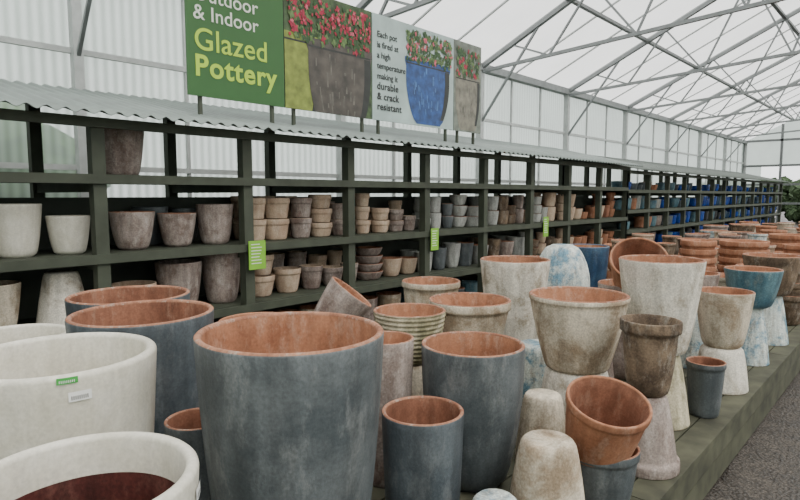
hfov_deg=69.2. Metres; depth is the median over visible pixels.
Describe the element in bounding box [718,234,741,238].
planter
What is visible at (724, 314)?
planter
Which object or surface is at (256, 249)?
price card
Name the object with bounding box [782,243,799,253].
bowls
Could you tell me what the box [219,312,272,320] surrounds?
planter
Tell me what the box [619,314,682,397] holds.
pot
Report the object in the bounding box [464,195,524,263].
pottery
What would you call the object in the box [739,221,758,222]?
planter
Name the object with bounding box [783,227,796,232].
planter
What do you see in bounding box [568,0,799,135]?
roof truss
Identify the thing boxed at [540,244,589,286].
planter
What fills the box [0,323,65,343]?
planter
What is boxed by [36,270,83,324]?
planter
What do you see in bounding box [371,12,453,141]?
sign
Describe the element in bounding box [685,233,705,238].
planter
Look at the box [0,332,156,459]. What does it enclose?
planter
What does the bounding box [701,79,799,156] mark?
roof truss
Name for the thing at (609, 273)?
clay pot
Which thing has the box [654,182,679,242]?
pottery
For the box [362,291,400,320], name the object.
pot
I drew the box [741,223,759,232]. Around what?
planter
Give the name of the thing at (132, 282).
planter
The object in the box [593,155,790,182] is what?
roof
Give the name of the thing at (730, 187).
pottery
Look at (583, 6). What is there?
roof truss
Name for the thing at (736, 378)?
pot
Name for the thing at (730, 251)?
planter
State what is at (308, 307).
pot
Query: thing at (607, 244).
planter
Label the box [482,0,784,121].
roof truss
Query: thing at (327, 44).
sign
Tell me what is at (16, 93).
roof
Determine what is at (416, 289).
planter
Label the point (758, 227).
planter
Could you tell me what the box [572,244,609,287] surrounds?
planter
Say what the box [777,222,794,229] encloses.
planter
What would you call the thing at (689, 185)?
pottery
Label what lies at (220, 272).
planter
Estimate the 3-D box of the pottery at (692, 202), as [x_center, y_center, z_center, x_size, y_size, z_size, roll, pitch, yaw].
[7.938,-0.844,15.536,0.310,1.744,1.275,5,7,42]
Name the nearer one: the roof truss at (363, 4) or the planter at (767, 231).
the roof truss at (363, 4)
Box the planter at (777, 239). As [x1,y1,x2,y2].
[768,233,799,250]
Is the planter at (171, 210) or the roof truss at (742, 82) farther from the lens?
the roof truss at (742, 82)
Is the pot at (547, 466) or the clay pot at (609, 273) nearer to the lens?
the pot at (547, 466)
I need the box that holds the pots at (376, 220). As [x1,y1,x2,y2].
[355,193,415,233]
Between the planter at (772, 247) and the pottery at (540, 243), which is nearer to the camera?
the planter at (772, 247)
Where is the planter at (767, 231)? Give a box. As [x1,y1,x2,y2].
[760,229,787,233]
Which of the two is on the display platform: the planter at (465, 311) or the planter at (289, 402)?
the planter at (289, 402)
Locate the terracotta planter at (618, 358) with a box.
[598,279,625,379]
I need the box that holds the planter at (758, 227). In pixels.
[755,225,776,232]
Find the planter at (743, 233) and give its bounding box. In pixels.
[732,231,753,238]
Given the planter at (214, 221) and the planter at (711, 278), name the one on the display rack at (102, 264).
the planter at (214, 221)
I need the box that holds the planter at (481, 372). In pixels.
[421,331,525,492]
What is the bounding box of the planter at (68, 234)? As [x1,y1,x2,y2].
[45,215,89,254]
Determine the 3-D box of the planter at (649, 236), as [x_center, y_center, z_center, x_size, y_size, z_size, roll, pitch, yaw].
[3.567,-0.060,8.530,0.308,0.360,0.308,5,7,42]
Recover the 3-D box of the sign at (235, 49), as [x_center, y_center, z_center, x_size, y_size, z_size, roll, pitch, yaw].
[-1.442,-1.813,5.129,0.054,1.300,0.970,5,7,42]
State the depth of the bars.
14.82 m
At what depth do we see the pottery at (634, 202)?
11.77 m
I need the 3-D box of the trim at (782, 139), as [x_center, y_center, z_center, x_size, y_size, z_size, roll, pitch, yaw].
[22.822,-4.590,23.180,16.100,7.960,0.100,5,7,42]
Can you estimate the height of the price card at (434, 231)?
0.260 m
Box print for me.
[405,30,452,126]
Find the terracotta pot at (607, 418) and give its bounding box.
[565,375,652,466]
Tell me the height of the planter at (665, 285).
0.520 m
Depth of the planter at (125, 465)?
1.27 m
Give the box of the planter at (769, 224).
[762,223,777,229]
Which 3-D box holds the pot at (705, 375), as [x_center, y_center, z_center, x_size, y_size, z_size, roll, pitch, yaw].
[1.763,0.797,3.356,0.210,0.320,0.210,-3,6,-29]
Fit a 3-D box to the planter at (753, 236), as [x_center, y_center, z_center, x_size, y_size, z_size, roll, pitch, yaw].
[5.292,-0.065,8.600,0.266,0.360,0.266,5,7,42]
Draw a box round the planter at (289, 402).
[193,311,383,499]
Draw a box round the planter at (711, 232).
[700,230,727,237]
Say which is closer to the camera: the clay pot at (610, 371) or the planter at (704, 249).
the clay pot at (610, 371)
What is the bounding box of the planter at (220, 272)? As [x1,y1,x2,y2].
[200,253,239,303]
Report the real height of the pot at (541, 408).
0.340 m
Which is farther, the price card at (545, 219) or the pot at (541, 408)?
the price card at (545, 219)
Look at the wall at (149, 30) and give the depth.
7.41 m
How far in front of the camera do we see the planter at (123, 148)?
4.40 m
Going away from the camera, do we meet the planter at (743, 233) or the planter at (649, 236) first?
the planter at (649, 236)
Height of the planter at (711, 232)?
0.360 m
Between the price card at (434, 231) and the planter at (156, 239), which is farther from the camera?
the price card at (434, 231)
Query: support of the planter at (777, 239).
on the display platform
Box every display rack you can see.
[0,101,629,324]
[558,159,783,238]
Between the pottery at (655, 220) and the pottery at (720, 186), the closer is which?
the pottery at (655, 220)
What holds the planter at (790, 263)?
on the pot at (775, 317)
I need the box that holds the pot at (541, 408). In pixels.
[515,388,564,460]
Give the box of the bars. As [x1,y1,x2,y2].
[355,0,799,138]
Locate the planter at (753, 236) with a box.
[747,233,767,240]
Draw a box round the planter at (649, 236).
[632,233,653,240]
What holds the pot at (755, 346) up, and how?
on the display platform
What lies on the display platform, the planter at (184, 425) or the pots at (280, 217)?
the planter at (184, 425)
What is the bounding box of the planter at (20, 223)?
[0,203,41,257]
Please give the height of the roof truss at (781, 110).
4.924 m
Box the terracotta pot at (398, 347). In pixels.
[373,331,413,487]
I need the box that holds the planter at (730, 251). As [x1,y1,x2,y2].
[716,239,769,272]
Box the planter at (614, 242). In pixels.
[611,239,623,247]
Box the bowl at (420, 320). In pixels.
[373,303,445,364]
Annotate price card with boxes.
[248,240,265,269]
[431,228,438,250]
[543,217,548,236]
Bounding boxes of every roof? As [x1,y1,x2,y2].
[0,79,642,166]
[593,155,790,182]
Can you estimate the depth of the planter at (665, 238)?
8.34 m
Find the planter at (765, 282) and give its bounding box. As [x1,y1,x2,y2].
[724,265,783,308]
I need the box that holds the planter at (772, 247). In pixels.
[768,244,775,252]
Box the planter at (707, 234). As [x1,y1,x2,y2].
[701,233,710,239]
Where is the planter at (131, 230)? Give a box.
[108,211,154,249]
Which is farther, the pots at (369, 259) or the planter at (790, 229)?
the planter at (790, 229)
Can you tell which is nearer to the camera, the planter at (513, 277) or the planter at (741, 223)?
the planter at (513, 277)
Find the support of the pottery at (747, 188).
on the display rack at (646, 212)
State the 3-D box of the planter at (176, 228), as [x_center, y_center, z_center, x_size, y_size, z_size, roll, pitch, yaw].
[-1.870,-0.171,4.869,0.309,0.280,0.309,-2,6,-21]
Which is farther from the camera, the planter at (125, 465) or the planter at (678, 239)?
the planter at (678, 239)
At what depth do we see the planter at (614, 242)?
7.30 m
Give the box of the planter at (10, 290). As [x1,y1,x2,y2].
[0,280,20,326]
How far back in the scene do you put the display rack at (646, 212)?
14.47 m
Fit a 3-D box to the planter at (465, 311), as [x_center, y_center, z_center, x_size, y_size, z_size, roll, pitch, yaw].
[0.426,0.476,3.558,0.499,0.360,0.499,-1,6,-14]
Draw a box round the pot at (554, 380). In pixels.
[542,366,608,419]
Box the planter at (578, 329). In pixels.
[529,286,630,374]
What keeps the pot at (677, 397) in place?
on the display platform
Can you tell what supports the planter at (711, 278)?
on the pot at (696, 342)
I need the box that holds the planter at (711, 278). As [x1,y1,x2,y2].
[702,271,719,286]
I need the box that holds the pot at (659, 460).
[635,395,679,479]
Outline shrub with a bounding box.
[761,176,799,222]
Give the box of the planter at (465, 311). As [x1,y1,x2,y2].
[429,292,510,334]
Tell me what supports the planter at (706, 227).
on the clay pot
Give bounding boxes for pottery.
[397,195,477,302]
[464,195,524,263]
[511,192,560,255]
[541,194,587,243]
[584,192,614,270]
[611,181,642,238]
[633,182,662,240]
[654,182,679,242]
[670,183,692,237]
[688,186,707,232]
[701,184,720,219]
[716,185,729,224]
[725,185,740,230]
[736,187,748,222]
[744,187,756,220]
[754,187,764,224]
[761,188,770,222]
[768,187,776,222]
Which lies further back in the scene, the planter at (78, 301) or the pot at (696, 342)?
the pot at (696, 342)
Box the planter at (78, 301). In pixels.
[64,285,189,316]
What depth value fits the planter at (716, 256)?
6.55 m
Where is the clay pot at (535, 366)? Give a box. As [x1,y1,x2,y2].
[522,339,545,402]
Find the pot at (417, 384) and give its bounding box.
[412,364,422,395]
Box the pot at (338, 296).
[314,277,370,316]
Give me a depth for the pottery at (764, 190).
21.56 m
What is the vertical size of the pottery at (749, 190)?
1.758 m
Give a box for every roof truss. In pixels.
[77,0,91,55]
[356,0,437,17]
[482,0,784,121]
[566,0,799,119]
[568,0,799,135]
[626,8,799,144]
[669,54,799,151]
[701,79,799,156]
[723,101,799,160]
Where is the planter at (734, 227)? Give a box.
[730,224,755,231]
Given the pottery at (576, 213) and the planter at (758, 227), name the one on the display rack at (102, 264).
the pottery at (576, 213)
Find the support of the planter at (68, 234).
on the display rack at (102, 264)
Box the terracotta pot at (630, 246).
[609,237,667,288]
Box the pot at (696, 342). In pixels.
[680,314,702,368]
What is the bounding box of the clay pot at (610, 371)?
[607,362,613,377]
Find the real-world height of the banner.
1.300 m
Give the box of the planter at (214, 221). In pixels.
[195,204,232,244]
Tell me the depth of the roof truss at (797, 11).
15.57 m
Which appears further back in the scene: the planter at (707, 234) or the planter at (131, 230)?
the planter at (707, 234)
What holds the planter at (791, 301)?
on the display platform
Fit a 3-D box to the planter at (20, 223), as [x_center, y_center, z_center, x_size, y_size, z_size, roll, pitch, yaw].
[-2.667,-0.136,4.025,0.329,0.370,0.329,-1,6,-14]
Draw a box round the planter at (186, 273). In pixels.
[154,259,201,300]
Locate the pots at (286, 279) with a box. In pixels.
[238,250,357,296]
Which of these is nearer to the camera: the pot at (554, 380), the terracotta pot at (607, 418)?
the terracotta pot at (607, 418)
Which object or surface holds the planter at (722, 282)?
on the clay pot
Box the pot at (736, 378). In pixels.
[697,343,748,394]
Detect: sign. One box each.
[184,0,284,122]
[283,0,371,132]
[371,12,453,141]
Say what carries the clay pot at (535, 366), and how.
on the display platform
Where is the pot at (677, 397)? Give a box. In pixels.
[666,356,689,430]
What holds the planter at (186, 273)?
on the display rack at (102, 264)
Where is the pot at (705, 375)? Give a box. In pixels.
[686,356,726,418]
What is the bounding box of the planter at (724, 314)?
[697,286,755,349]
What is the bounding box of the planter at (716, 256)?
[715,248,719,270]
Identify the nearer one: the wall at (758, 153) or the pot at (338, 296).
the pot at (338, 296)
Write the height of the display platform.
0.330 m
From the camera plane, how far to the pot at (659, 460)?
2.61 m
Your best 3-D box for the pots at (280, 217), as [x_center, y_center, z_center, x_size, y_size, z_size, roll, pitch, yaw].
[-1.088,-0.351,5.945,0.576,0.435,1.343,5,7,42]
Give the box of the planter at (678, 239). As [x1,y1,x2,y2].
[677,238,703,254]
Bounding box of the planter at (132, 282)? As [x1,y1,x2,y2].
[112,280,156,286]
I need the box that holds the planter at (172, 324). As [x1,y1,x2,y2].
[65,299,213,434]
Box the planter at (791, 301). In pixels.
[782,253,799,325]
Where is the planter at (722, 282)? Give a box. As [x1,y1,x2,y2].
[717,272,726,286]
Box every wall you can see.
[0,0,742,197]
[745,117,799,196]
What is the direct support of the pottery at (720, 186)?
on the display rack at (646, 212)
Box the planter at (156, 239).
[130,206,167,245]
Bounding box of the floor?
[703,212,799,499]
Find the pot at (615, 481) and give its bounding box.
[580,445,640,499]
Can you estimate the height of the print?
1.099 m
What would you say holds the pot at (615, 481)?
on the display platform
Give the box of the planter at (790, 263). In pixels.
[742,252,799,295]
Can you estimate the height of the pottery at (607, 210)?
1.548 m
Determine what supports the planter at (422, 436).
on the display platform
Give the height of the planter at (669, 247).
0.359 m
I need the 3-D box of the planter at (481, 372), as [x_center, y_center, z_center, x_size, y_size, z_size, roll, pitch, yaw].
[0.320,0.717,2.577,0.448,0.626,0.454,-5,7,-44]
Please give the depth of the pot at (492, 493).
2.07 m
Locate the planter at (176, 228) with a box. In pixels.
[157,212,195,246]
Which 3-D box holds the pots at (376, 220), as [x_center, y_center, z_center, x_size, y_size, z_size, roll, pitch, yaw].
[-0.238,-0.446,6.868,1.010,0.450,0.513,-5,8,-44]
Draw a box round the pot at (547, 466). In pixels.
[510,429,584,499]
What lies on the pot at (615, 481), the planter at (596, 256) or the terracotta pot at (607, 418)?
the terracotta pot at (607, 418)
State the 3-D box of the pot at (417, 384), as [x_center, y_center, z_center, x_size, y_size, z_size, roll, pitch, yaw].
[0.048,0.775,3.002,0.339,0.430,0.339,-3,6,-29]
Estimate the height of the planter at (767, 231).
0.360 m
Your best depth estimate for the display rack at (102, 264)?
5.39 m
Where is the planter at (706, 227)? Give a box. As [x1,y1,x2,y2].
[703,225,728,229]
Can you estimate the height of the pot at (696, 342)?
0.420 m
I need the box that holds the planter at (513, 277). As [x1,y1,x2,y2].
[480,255,549,340]
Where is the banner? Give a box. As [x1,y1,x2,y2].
[453,39,480,143]
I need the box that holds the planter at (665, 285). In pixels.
[619,254,706,355]
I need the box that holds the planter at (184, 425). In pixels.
[164,408,210,499]
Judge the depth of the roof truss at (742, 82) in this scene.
18.69 m
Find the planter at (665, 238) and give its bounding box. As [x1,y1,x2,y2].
[662,235,681,254]
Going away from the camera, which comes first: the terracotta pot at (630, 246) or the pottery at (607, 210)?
the terracotta pot at (630, 246)
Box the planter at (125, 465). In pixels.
[0,431,200,499]
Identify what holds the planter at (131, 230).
on the display rack at (102, 264)
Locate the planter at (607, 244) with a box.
[603,243,611,270]
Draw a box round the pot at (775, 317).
[763,296,788,345]
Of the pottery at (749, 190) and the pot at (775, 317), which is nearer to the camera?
the pot at (775, 317)
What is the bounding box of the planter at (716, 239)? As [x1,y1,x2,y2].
[708,238,726,244]
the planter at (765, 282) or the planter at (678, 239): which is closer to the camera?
the planter at (765, 282)
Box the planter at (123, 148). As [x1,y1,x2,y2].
[104,128,143,174]
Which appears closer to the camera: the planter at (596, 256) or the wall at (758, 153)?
the planter at (596, 256)
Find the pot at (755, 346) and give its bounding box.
[741,309,768,366]
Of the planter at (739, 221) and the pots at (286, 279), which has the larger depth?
the planter at (739, 221)
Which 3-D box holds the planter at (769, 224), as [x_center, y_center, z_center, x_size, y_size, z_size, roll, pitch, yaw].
[8.197,-0.410,12.831,0.354,0.359,0.354,5,7,42]
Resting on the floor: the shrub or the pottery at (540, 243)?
the shrub
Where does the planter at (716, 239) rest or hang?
on the clay pot
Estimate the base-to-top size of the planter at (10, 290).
0.360 m
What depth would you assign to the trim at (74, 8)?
10.12 m
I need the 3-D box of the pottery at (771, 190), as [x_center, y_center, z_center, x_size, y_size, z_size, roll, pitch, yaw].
[14.444,-1.540,22.624,0.293,1.793,1.206,5,7,42]
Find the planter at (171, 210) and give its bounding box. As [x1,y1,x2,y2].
[168,208,197,242]
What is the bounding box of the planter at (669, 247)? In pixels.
[657,242,675,254]
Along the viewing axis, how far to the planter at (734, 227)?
11.52 m
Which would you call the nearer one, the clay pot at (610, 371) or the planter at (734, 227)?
the clay pot at (610, 371)
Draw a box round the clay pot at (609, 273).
[606,270,611,278]
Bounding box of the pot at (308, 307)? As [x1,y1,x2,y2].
[272,304,316,311]
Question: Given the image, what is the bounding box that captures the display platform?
[371,324,799,499]
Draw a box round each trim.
[0,0,747,197]
[742,124,799,222]
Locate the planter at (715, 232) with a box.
[714,231,731,237]
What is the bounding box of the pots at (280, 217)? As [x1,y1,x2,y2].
[230,194,342,240]
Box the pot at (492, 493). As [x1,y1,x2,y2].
[473,488,516,499]
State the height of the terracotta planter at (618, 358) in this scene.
0.660 m
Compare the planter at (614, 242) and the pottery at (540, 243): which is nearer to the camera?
the planter at (614, 242)
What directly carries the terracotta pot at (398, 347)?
on the display platform
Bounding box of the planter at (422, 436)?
[382,396,463,499]
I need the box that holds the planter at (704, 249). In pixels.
[679,239,716,271]
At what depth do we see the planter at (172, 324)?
2.19 m
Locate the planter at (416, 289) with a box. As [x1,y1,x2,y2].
[402,276,459,303]
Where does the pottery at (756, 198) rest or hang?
on the display rack at (646, 212)
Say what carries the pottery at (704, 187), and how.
on the display rack at (646, 212)
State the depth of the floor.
3.51 m
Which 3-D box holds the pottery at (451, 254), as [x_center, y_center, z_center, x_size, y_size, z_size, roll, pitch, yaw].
[0.551,0.016,7.753,0.602,1.503,1.340,5,7,42]
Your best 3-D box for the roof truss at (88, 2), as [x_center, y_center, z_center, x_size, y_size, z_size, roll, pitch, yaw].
[2.357,-3.936,0.729,16.030,4.924,0.090,5,7,42]
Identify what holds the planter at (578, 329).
on the pot at (554, 380)
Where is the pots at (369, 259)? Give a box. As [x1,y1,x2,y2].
[355,246,416,279]
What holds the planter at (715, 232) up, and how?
on the clay pot

